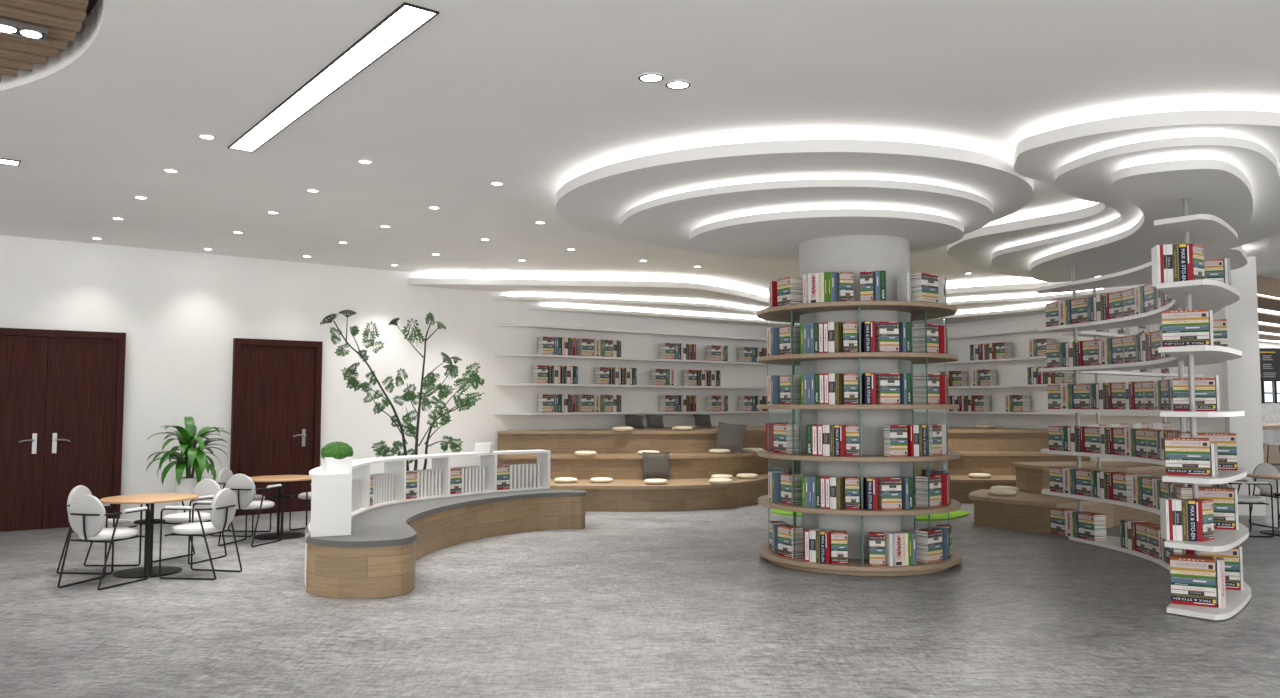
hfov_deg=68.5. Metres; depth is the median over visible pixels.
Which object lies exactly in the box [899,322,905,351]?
book
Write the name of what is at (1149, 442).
books
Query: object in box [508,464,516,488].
magazine
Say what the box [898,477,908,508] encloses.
book
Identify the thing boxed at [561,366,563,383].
book
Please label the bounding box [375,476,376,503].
magazine
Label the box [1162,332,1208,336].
book
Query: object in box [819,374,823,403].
book
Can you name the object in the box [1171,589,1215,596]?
book
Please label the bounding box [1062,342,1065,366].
book
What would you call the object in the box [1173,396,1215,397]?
book
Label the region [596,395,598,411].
book
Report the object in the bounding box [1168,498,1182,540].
book
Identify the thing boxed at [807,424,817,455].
book
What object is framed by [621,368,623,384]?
book
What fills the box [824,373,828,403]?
book
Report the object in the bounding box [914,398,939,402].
book
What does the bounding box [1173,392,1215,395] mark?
book
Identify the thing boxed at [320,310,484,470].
potted tree
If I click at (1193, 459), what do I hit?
book
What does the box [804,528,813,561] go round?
book
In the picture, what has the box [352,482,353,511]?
magazine
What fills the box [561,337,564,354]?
book
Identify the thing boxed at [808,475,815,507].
book
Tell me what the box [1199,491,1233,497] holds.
book
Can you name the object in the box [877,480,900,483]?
book
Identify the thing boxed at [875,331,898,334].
book
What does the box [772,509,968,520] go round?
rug
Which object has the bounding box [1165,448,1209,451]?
book
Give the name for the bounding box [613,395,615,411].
book
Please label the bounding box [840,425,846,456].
book
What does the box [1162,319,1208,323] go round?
book
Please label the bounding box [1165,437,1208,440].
book
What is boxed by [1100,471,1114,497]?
book
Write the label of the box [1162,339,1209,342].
book
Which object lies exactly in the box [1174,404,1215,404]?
book
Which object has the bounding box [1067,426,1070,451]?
book
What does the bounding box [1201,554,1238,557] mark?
book
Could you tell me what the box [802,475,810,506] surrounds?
book
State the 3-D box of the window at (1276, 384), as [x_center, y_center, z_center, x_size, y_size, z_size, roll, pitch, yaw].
[20.106,1.269,29.468,1.000,0.860,0.075,3,-4,-38]
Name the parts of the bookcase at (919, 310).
shelf, shelf, shelf, shelf, shelf, shelf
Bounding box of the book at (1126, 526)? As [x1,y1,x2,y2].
[1125,521,1127,548]
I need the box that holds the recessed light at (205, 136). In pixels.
[199,134,214,138]
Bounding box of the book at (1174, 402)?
[1173,401,1215,403]
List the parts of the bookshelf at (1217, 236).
shelf, shelf, shelf, shelf, shelf, shelf, shelf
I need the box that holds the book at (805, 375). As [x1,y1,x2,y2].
[804,374,807,403]
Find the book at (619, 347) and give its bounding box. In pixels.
[618,340,620,356]
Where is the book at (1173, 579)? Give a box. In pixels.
[1170,576,1215,585]
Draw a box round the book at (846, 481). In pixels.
[844,479,858,483]
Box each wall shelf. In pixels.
[494,411,1159,415]
[495,324,1042,341]
[495,354,1046,365]
[495,381,1141,388]
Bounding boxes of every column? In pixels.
[799,235,913,558]
[1221,256,1265,515]
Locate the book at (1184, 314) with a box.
[1162,311,1208,318]
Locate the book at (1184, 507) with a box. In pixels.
[1176,498,1188,540]
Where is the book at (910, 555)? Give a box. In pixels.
[901,531,912,564]
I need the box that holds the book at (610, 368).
[609,367,612,383]
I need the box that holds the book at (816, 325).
[814,323,818,352]
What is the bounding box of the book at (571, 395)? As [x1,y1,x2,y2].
[570,394,572,411]
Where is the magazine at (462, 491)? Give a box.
[451,467,463,492]
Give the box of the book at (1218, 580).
[1215,556,1221,607]
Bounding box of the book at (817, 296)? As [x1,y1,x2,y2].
[816,273,818,301]
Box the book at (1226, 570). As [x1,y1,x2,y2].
[1215,569,1239,571]
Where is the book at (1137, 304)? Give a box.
[1135,287,1138,314]
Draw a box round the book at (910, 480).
[906,477,912,508]
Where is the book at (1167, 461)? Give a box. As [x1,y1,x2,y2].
[1165,460,1209,464]
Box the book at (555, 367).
[554,366,557,383]
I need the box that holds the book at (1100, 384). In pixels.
[1099,383,1102,408]
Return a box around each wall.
[0,235,729,522]
[730,284,1224,486]
[1259,342,1279,403]
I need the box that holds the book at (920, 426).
[919,425,921,455]
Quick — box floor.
[0,467,1279,697]
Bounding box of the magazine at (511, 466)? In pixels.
[503,464,512,488]
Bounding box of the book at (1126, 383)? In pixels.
[1125,382,1128,409]
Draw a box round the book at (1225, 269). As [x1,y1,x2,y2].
[1223,258,1227,283]
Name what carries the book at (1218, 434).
on the book at (1211, 437)
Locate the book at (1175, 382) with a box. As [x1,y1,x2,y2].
[1172,380,1214,385]
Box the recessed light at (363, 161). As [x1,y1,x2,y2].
[358,159,371,163]
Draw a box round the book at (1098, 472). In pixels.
[1097,471,1108,497]
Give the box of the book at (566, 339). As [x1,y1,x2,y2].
[565,338,567,354]
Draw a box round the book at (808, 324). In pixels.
[807,323,810,352]
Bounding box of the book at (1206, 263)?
[1204,261,1222,265]
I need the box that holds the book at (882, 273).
[880,271,885,300]
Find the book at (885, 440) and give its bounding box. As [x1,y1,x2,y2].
[883,439,906,443]
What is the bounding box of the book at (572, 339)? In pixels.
[571,338,573,355]
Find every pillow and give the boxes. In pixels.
[625,415,643,427]
[642,452,669,478]
[645,415,663,427]
[693,414,711,426]
[714,421,745,452]
[941,461,948,471]
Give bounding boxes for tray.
[133,519,164,524]
[269,495,292,498]
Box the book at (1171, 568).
[1170,567,1214,572]
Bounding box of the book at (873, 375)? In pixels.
[871,373,875,403]
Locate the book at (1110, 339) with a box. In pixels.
[1109,338,1112,363]
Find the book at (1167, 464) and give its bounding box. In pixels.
[1166,463,1209,467]
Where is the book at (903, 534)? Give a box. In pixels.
[896,531,905,565]
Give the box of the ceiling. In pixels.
[0,0,1279,292]
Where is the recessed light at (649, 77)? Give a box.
[637,72,664,82]
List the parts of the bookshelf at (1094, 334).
shelf, shelf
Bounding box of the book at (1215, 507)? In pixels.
[1213,505,1234,510]
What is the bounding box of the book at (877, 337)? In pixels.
[875,336,898,339]
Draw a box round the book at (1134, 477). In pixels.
[1133,476,1135,503]
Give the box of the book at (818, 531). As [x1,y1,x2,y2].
[816,529,823,562]
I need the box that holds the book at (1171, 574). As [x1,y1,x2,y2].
[1170,573,1215,579]
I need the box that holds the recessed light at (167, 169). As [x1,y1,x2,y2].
[163,168,177,172]
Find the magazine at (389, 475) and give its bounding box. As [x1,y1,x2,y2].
[388,474,390,501]
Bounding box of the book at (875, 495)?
[871,477,877,509]
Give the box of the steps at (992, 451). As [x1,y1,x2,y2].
[914,426,1089,502]
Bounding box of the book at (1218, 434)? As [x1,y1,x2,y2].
[1197,433,1235,435]
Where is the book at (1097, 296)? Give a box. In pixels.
[1096,295,1100,320]
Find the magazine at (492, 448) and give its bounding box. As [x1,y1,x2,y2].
[474,448,492,450]
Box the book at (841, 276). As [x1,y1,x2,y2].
[839,274,852,278]
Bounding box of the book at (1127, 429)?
[1126,428,1145,455]
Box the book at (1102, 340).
[1101,338,1104,364]
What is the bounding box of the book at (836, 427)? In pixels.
[834,425,839,456]
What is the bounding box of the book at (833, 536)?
[831,534,846,538]
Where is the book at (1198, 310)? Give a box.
[1161,309,1208,312]
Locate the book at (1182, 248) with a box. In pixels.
[1178,244,1187,280]
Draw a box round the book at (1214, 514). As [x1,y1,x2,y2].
[1213,512,1234,516]
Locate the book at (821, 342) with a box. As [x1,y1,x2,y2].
[818,322,823,352]
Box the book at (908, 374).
[907,373,910,403]
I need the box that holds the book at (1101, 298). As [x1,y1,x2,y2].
[1100,295,1102,319]
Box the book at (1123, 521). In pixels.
[1122,520,1140,547]
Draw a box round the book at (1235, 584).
[1225,582,1239,586]
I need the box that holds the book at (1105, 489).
[1104,472,1106,498]
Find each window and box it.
[1261,381,1274,402]
[1274,381,1279,402]
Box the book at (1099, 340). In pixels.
[1098,339,1101,364]
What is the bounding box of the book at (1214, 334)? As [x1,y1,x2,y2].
[1213,332,1226,336]
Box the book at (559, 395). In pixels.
[558,394,560,411]
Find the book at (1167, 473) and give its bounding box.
[1166,472,1210,475]
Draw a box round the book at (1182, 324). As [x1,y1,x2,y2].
[1162,323,1208,326]
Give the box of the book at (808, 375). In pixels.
[807,374,810,403]
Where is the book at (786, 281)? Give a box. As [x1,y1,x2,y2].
[777,279,801,284]
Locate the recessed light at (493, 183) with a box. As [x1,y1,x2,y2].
[491,182,502,185]
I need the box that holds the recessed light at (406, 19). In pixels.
[228,2,438,151]
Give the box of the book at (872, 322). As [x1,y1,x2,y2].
[871,321,874,351]
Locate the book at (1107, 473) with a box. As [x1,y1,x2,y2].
[1106,472,1121,498]
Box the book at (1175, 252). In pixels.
[1172,244,1178,281]
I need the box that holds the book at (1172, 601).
[1171,600,1216,607]
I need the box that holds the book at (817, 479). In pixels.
[815,476,823,507]
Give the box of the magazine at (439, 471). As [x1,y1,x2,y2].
[431,469,440,494]
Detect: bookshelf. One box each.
[1036,199,1250,619]
[1061,289,1203,467]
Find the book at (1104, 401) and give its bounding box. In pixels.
[1103,383,1105,408]
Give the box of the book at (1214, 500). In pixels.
[1212,499,1233,502]
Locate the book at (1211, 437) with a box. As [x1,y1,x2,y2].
[1197,435,1235,440]
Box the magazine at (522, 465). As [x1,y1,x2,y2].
[519,464,524,487]
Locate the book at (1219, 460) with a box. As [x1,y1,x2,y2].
[1210,459,1236,461]
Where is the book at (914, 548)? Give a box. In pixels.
[905,531,916,564]
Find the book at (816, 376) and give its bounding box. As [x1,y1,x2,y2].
[814,374,818,403]
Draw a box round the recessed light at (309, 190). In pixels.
[306,189,318,191]
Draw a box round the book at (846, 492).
[845,491,858,494]
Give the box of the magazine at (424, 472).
[414,470,426,496]
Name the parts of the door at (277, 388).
handle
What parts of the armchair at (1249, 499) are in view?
backrest, seat frame, sled leg, seat, sled leg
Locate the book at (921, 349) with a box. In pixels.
[913,347,938,352]
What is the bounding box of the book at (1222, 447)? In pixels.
[1217,446,1236,448]
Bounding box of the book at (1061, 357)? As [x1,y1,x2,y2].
[1060,343,1062,366]
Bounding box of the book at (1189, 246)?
[1187,243,1192,280]
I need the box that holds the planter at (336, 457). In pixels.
[321,442,352,473]
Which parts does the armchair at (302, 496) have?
seat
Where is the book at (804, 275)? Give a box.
[803,274,805,302]
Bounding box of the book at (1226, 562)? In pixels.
[1215,561,1238,564]
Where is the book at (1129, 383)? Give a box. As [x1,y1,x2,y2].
[1128,382,1131,409]
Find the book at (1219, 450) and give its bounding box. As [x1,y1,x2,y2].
[1217,448,1236,452]
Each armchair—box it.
[57,485,142,574]
[57,494,150,589]
[153,479,226,564]
[159,488,241,579]
[210,468,271,536]
[218,474,283,546]
[289,481,310,529]
[306,485,310,525]
[1211,478,1273,536]
[1249,463,1279,528]
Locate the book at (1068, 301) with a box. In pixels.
[1067,300,1071,323]
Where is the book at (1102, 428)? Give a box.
[1100,427,1106,453]
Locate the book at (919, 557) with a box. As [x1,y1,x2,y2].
[917,554,942,560]
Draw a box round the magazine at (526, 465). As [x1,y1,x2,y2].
[524,464,528,487]
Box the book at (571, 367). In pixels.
[570,366,572,383]
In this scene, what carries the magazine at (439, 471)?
on the bookcase at (331, 494)
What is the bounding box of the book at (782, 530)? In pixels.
[778,528,803,534]
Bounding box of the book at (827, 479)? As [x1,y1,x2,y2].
[825,476,835,508]
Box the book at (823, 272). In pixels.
[822,272,823,301]
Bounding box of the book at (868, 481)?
[864,477,872,509]
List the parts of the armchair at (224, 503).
sled leg, seat frame, seat, rail, sled leg, backrest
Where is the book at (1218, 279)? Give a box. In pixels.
[1205,278,1223,280]
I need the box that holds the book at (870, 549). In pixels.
[869,548,884,552]
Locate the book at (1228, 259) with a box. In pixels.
[1227,258,1230,285]
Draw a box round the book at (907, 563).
[898,531,908,564]
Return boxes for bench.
[305,489,585,598]
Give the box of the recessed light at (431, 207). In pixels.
[428,206,439,208]
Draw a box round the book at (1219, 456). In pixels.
[1218,455,1236,458]
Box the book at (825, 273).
[824,272,827,301]
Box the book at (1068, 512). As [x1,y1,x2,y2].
[1067,510,1077,536]
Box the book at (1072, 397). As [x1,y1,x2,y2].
[1070,384,1080,408]
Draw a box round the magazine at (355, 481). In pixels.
[354,481,355,510]
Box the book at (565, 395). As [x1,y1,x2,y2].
[564,394,567,411]
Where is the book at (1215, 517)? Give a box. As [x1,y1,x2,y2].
[1213,516,1234,520]
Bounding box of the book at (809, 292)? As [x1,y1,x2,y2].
[808,274,810,302]
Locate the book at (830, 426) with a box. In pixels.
[829,425,833,455]
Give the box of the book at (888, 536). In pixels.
[884,532,892,565]
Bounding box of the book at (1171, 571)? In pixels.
[1170,569,1214,576]
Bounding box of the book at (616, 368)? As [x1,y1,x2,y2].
[615,367,618,384]
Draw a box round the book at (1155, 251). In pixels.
[1151,245,1160,286]
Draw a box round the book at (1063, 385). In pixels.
[1062,384,1065,408]
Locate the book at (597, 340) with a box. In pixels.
[596,339,598,355]
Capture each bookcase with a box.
[304,450,549,586]
[756,301,961,575]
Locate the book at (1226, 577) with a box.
[1215,575,1239,579]
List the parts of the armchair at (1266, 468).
backrest, seat frame, seat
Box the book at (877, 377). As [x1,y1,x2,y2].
[876,376,899,378]
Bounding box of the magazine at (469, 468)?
[464,467,470,491]
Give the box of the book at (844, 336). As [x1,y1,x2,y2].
[843,335,856,338]
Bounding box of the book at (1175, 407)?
[1173,406,1215,408]
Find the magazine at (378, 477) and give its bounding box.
[370,475,379,503]
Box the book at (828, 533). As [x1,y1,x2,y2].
[825,530,836,563]
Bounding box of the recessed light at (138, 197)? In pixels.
[134,196,147,198]
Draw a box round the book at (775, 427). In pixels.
[774,426,798,429]
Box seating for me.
[969,461,1165,534]
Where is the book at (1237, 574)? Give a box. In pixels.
[1215,571,1239,576]
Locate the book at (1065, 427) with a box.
[1064,426,1067,450]
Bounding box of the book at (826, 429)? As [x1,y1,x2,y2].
[823,425,829,455]
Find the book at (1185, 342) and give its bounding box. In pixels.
[1162,341,1209,345]
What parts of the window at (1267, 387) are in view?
pane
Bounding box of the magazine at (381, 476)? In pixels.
[377,475,382,502]
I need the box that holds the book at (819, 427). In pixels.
[817,425,822,455]
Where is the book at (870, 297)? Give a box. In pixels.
[860,295,873,300]
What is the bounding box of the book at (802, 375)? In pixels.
[801,374,803,403]
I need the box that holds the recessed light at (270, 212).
[267,211,278,213]
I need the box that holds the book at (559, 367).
[558,366,560,383]
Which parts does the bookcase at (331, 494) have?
panel, panel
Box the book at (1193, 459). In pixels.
[1165,458,1209,460]
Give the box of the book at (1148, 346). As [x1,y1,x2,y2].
[1147,332,1149,360]
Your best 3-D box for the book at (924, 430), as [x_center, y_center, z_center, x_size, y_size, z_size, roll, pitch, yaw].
[2.670,0.875,9.019,0.055,0.295,0.171,2,-4,-25]
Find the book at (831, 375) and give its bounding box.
[829,373,834,403]
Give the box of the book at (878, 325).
[875,324,898,327]
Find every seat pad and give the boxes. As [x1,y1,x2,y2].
[554,477,577,482]
[574,451,596,455]
[590,477,612,482]
[612,427,633,430]
[637,450,659,454]
[644,479,667,484]
[672,426,693,430]
[709,449,729,453]
[709,478,732,483]
[711,474,732,478]
[736,473,758,478]
[742,448,763,452]
[968,473,991,478]
[975,424,994,428]
[987,489,1016,495]
[990,486,1018,491]
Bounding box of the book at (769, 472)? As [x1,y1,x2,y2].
[769,472,770,500]
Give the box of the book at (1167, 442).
[1165,440,1209,446]
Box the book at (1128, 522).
[1127,521,1143,549]
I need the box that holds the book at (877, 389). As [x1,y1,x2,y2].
[876,388,899,391]
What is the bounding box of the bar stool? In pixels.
[1263,430,1279,462]
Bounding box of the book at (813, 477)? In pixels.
[812,476,816,507]
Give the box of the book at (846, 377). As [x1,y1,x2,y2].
[843,375,857,379]
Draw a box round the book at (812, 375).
[811,374,814,403]
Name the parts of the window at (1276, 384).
pane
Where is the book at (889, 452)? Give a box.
[883,449,907,454]
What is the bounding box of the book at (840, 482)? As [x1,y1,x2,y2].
[836,477,844,509]
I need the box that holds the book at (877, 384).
[876,383,899,385]
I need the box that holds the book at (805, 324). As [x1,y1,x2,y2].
[803,323,806,352]
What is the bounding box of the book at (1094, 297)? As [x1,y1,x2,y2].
[1093,296,1096,320]
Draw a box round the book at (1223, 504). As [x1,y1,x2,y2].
[1213,503,1233,505]
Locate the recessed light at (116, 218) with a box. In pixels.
[112,217,123,219]
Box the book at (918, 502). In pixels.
[916,500,941,505]
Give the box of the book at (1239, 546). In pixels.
[1238,545,1243,589]
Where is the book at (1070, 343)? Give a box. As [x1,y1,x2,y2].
[1069,342,1072,366]
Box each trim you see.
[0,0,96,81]
[407,272,1151,308]
[491,286,1138,316]
[527,302,1050,326]
[555,130,1032,241]
[621,175,992,252]
[689,204,963,259]
[947,100,1279,274]
[991,131,1279,277]
[1029,153,1252,282]
[1218,246,1246,269]
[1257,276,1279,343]
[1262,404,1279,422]
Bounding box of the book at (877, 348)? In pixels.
[875,346,898,350]
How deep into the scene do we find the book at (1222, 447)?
7.92 m
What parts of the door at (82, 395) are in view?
handle, handle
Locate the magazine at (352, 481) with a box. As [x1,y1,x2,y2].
[352,481,354,511]
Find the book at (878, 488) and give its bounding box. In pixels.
[877,487,900,490]
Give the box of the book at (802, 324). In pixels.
[800,323,803,353]
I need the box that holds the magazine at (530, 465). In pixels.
[528,464,532,487]
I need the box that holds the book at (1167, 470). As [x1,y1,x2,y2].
[1166,469,1209,472]
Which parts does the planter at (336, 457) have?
pot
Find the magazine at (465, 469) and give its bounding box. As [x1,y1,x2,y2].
[456,467,467,492]
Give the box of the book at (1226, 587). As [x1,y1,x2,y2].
[1216,585,1239,589]
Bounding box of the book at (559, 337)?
[559,337,560,354]
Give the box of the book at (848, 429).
[846,427,858,431]
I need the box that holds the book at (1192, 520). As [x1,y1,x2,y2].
[1187,498,1196,540]
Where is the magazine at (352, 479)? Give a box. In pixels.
[352,479,360,508]
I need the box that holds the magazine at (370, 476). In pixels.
[370,476,374,504]
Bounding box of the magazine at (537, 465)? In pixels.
[531,463,539,486]
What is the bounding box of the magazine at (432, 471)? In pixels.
[430,470,433,495]
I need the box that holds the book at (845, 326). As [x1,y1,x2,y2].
[843,324,856,328]
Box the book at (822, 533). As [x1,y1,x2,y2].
[820,530,830,563]
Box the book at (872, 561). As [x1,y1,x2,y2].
[869,558,884,563]
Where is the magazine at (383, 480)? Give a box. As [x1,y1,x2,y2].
[370,474,384,502]
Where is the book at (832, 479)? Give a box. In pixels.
[830,476,837,508]
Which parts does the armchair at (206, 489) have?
sled leg, seat frame, seat, backrest, sled leg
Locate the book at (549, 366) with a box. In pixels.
[548,365,551,383]
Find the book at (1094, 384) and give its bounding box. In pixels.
[1093,383,1095,408]
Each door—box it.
[0,328,125,531]
[230,338,322,515]
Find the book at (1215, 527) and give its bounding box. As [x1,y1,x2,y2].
[1214,526,1234,529]
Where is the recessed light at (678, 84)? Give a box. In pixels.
[664,79,691,89]
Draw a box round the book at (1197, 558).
[1170,554,1214,562]
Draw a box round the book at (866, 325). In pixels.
[861,321,870,351]
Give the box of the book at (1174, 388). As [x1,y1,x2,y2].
[1173,387,1215,389]
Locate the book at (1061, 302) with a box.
[1060,301,1063,324]
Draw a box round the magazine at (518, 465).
[513,464,520,487]
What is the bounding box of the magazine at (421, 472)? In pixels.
[412,470,422,496]
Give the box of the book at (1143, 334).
[1142,333,1145,360]
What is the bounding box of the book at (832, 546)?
[831,545,847,549]
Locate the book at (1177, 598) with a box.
[1171,596,1215,603]
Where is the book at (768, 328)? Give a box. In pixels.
[768,328,769,355]
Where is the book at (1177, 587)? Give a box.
[1171,585,1215,592]
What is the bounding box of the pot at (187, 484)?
[174,477,203,512]
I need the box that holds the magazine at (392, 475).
[379,473,393,500]
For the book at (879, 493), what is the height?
0.035 m
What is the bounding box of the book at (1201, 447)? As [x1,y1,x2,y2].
[1165,446,1209,448]
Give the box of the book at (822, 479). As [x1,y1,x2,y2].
[820,476,829,508]
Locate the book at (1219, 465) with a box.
[1210,464,1236,467]
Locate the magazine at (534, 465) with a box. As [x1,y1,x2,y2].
[527,463,535,487]
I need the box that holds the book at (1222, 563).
[1219,557,1225,607]
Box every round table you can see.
[100,493,198,577]
[250,475,311,539]
[1247,473,1279,535]
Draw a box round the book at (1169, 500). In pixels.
[1165,498,1172,539]
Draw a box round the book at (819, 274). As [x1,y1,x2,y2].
[818,273,821,301]
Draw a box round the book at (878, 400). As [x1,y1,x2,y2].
[876,398,899,402]
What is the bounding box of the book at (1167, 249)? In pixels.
[1163,244,1172,282]
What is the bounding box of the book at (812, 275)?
[810,273,815,302]
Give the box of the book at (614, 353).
[612,340,616,356]
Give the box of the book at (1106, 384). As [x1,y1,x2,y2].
[1105,383,1108,408]
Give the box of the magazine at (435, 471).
[424,469,437,495]
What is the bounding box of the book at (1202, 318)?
[1162,317,1208,320]
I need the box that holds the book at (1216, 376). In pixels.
[1215,375,1219,410]
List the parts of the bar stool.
seat, backrest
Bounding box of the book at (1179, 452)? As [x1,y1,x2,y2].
[1165,451,1209,453]
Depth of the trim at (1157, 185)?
7.95 m
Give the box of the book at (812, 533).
[809,529,820,561]
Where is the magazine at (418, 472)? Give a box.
[406,471,419,497]
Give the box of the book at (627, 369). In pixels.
[626,368,629,384]
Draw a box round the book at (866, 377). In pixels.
[862,373,871,403]
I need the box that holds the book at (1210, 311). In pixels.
[1209,310,1213,344]
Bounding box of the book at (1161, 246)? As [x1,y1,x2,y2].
[1160,245,1163,282]
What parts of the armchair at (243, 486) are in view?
sled leg, backrest, rail, seat, seat frame, sled leg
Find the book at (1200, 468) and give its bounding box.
[1165,465,1209,469]
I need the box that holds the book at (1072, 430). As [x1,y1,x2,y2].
[1070,426,1075,451]
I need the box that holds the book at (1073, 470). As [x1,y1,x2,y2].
[1072,469,1075,494]
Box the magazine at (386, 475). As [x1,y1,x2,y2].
[372,474,387,501]
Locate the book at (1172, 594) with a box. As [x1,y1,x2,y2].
[1171,593,1215,598]
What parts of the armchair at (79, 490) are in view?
backrest, sled leg, sled leg, seat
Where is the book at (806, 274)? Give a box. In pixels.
[806,274,808,302]
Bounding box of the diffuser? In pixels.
[0,160,18,164]
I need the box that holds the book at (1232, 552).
[1201,549,1238,555]
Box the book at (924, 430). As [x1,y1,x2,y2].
[922,425,926,455]
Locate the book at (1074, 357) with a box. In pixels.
[1073,341,1075,366]
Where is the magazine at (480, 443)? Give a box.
[475,442,494,444]
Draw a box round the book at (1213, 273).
[1205,272,1223,276]
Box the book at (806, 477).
[805,475,814,507]
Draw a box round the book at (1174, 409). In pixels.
[1174,409,1215,410]
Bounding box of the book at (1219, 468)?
[1210,467,1237,470]
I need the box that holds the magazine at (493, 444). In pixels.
[475,444,493,446]
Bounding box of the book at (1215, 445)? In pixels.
[1213,443,1217,476]
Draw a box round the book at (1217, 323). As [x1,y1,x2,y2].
[1213,321,1226,325]
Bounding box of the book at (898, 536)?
[886,531,901,565]
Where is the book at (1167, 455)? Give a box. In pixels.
[1165,453,1209,458]
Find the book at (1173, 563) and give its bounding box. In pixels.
[1170,560,1214,569]
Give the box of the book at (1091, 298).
[1090,296,1093,321]
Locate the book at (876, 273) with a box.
[873,271,879,300]
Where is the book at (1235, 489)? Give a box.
[1230,487,1238,529]
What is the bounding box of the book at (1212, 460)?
[1210,443,1214,475]
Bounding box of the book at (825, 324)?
[823,322,827,352]
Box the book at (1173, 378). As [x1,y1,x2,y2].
[1172,378,1214,380]
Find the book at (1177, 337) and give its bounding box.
[1162,336,1209,339]
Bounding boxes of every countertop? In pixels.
[1262,423,1279,425]
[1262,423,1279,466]
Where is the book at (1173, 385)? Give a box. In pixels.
[1173,385,1214,386]
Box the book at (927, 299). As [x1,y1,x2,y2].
[911,297,938,302]
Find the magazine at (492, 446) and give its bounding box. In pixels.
[474,446,493,448]
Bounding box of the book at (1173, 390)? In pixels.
[1173,390,1215,391]
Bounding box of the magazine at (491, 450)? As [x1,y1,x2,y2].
[474,450,493,452]
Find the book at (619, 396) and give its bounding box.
[618,395,620,411]
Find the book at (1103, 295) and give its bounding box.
[1102,294,1106,319]
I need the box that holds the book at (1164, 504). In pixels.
[1160,498,1169,539]
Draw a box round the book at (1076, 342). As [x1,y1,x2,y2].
[1075,341,1078,365]
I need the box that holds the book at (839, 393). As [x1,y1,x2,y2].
[835,373,843,403]
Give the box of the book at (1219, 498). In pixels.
[1199,497,1233,499]
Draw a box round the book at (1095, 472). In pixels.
[1094,471,1096,496]
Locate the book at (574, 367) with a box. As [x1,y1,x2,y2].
[573,366,575,383]
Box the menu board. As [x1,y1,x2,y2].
[1259,348,1279,381]
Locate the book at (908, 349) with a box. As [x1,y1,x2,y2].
[906,322,910,351]
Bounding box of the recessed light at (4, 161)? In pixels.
[0,158,20,165]
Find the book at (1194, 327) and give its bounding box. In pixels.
[1162,325,1208,330]
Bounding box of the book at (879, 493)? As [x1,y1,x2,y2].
[877,492,900,496]
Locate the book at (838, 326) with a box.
[834,322,842,352]
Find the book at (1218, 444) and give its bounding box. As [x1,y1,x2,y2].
[1209,443,1236,445]
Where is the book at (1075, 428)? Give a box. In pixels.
[1074,426,1088,451]
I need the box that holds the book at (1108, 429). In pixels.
[1107,428,1110,453]
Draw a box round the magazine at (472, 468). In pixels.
[471,467,474,491]
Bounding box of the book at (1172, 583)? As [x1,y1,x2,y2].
[1171,582,1215,587]
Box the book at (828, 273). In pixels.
[827,272,830,301]
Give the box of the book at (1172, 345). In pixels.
[1163,345,1198,346]
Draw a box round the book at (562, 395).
[561,394,563,411]
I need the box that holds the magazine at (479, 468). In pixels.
[470,466,481,490]
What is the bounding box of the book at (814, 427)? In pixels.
[812,425,817,455]
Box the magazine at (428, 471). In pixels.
[423,470,430,496]
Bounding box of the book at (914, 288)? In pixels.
[911,287,937,291]
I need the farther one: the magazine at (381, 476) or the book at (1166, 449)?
the magazine at (381, 476)
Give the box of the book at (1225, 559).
[1214,557,1238,561]
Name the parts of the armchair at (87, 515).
sled leg, backrest, rail, seat, seat frame, sled leg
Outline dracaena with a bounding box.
[146,416,229,512]
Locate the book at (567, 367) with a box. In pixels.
[566,366,569,383]
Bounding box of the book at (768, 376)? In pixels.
[768,376,769,403]
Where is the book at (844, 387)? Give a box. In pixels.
[843,386,857,389]
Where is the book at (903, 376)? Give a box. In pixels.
[898,373,906,403]
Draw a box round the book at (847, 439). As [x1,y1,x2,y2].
[846,438,858,441]
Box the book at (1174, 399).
[1173,398,1215,400]
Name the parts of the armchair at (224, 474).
backrest, sled leg, sled leg, seat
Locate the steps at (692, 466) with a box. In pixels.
[497,426,799,511]
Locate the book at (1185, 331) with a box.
[1162,330,1208,332]
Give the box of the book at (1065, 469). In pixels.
[1064,468,1071,493]
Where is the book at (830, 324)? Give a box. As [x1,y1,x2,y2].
[828,322,834,352]
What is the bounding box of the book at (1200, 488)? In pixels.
[1198,486,1233,491]
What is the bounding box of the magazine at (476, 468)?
[468,466,477,491]
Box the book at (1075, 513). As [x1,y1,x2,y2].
[1074,511,1087,537]
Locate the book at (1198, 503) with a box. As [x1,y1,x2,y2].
[1192,498,1202,541]
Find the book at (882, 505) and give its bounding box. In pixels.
[878,502,901,507]
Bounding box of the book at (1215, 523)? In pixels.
[1214,522,1234,526]
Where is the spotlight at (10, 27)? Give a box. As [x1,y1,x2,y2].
[0,18,47,40]
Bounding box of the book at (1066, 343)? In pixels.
[1065,342,1068,366]
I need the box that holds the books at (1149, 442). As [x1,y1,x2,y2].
[370,244,1236,565]
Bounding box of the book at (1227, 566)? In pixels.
[1215,563,1239,569]
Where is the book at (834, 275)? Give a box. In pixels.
[831,272,838,301]
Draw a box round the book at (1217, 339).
[1213,338,1227,341]
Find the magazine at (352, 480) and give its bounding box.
[352,480,357,509]
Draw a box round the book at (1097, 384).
[1096,383,1098,408]
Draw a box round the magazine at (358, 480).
[357,480,358,509]
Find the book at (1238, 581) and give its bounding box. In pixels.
[1225,579,1239,582]
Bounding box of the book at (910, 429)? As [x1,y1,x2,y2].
[907,425,913,455]
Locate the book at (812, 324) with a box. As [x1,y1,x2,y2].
[810,323,813,352]
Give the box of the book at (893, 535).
[887,532,894,565]
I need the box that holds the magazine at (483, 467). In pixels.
[477,466,484,490]
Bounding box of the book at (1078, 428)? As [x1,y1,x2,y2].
[1077,426,1090,451]
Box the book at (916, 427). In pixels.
[913,425,918,455]
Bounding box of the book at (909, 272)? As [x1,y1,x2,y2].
[909,272,910,300]

